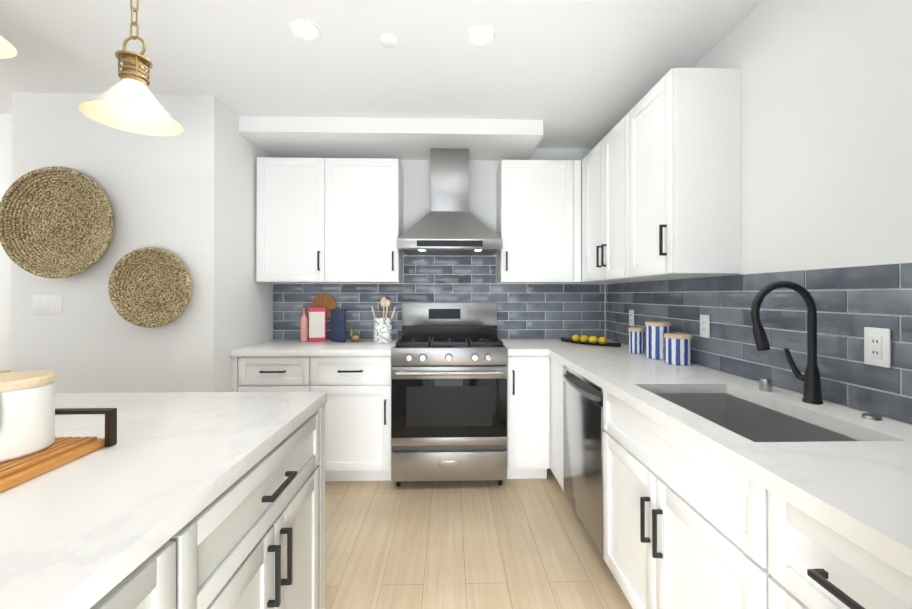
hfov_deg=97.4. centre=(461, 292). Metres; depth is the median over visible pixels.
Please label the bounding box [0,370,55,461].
ceramic canister
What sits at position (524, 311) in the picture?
backsplash
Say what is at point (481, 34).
recessed light
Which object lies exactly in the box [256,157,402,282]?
upper cabinet
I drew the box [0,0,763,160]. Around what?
ceiling
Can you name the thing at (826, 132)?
wall
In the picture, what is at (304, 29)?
recessed light
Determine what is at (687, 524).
base cabinet
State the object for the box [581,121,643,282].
upper cabinet
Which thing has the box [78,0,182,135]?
pendant lamp
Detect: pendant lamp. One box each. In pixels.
[0,34,16,58]
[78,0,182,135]
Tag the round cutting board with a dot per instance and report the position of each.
(327, 302)
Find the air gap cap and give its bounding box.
[861,413,881,419]
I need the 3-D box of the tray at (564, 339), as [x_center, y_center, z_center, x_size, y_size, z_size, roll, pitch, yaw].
[0.941,0.360,2.952,0.310,0.032,0.380,0,0,-2]
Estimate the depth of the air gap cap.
1.17 m
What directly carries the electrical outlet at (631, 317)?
attached to the backsplash at (851, 303)
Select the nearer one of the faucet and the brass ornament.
the faucet
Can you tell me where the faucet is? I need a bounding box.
[750,280,822,403]
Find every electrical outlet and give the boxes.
[629,310,633,325]
[700,314,709,337]
[864,327,890,367]
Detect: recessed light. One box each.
[288,19,320,39]
[466,25,495,44]
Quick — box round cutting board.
[311,294,336,317]
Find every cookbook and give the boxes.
[309,308,325,341]
[331,309,345,342]
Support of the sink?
in the countertop at (858, 493)
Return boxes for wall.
[0,0,911,440]
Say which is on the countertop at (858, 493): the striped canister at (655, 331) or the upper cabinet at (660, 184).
the striped canister at (655, 331)
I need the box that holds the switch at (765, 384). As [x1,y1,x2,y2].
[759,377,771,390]
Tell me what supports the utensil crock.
on the countertop at (362, 347)
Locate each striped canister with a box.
[628,327,644,353]
[645,321,670,359]
[664,333,691,365]
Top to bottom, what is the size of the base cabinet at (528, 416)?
0.872 m
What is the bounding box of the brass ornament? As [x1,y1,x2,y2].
[349,328,360,341]
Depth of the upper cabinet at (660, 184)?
1.78 m
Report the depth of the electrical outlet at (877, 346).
1.19 m
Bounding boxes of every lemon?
[572,334,579,341]
[580,335,587,342]
[588,336,597,343]
[598,337,606,343]
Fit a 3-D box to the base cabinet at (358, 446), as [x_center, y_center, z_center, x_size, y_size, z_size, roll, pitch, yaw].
[-0.993,0.855,2.932,1.044,0.872,0.625,0,0,-2]
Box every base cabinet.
[232,356,391,480]
[507,355,549,478]
[550,357,617,490]
[603,441,761,608]
[734,470,911,608]
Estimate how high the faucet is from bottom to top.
0.410 m
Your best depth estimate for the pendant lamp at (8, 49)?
1.46 m
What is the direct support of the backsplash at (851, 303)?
attached to the wall
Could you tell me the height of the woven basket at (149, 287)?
0.470 m
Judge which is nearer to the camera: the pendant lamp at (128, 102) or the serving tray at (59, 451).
the serving tray at (59, 451)
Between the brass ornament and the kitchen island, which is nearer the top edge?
the brass ornament
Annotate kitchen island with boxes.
[90,405,324,608]
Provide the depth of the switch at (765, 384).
1.50 m
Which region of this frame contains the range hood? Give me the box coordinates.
[397,148,502,255]
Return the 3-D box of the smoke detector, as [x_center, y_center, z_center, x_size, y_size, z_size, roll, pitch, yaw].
[-0.346,-1.194,1.905,0.084,0.022,0.084,0,0,-2]
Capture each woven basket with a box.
[0,166,112,278]
[108,247,191,327]
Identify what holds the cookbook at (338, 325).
on the countertop at (362, 347)
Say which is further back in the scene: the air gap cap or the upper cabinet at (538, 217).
the upper cabinet at (538, 217)
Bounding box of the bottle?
[300,308,307,341]
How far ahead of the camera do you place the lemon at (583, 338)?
2.96 m
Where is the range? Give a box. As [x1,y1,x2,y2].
[391,303,507,486]
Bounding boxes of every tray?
[0,408,116,491]
[561,337,620,346]
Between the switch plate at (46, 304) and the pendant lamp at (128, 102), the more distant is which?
the switch plate at (46, 304)
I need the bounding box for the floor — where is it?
[325,468,631,608]
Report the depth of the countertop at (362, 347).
2.71 m
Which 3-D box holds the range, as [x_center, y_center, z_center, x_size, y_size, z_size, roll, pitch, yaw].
[-0.086,0.685,2.913,0.762,1.209,0.724,0,0,-2]
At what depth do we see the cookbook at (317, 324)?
3.11 m
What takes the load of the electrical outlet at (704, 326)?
attached to the backsplash at (851, 303)
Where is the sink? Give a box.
[656,394,857,441]
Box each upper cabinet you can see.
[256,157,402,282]
[496,160,580,282]
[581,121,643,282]
[621,68,740,279]
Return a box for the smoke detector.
[380,34,396,47]
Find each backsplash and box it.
[273,256,600,339]
[601,262,911,423]
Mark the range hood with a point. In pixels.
(449, 224)
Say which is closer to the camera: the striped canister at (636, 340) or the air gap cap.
the air gap cap
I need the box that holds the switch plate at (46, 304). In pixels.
[32,295,61,314]
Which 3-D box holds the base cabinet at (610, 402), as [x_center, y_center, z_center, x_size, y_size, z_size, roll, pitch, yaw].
[0.766,0.853,2.561,0.320,0.872,0.309,0,0,-2]
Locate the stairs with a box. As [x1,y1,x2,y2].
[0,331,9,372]
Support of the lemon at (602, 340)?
in the tray at (564, 339)
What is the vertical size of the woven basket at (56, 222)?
0.646 m
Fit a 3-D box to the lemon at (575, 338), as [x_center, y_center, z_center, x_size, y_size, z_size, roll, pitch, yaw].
[0.867,0.343,3.037,0.058,0.056,0.072,0,0,-2]
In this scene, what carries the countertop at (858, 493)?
on the base cabinet at (610, 402)
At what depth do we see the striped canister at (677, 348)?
2.05 m
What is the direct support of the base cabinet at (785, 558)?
on the floor
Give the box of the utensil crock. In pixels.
[371,297,395,342]
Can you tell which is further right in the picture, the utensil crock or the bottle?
the utensil crock
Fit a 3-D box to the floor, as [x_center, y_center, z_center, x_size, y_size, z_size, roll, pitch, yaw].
[-2.491,1.309,0.730,7.765,0.060,5.220,0,0,-2]
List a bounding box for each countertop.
[0,391,326,608]
[230,339,398,356]
[500,339,911,577]
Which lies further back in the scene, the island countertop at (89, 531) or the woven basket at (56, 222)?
the woven basket at (56, 222)

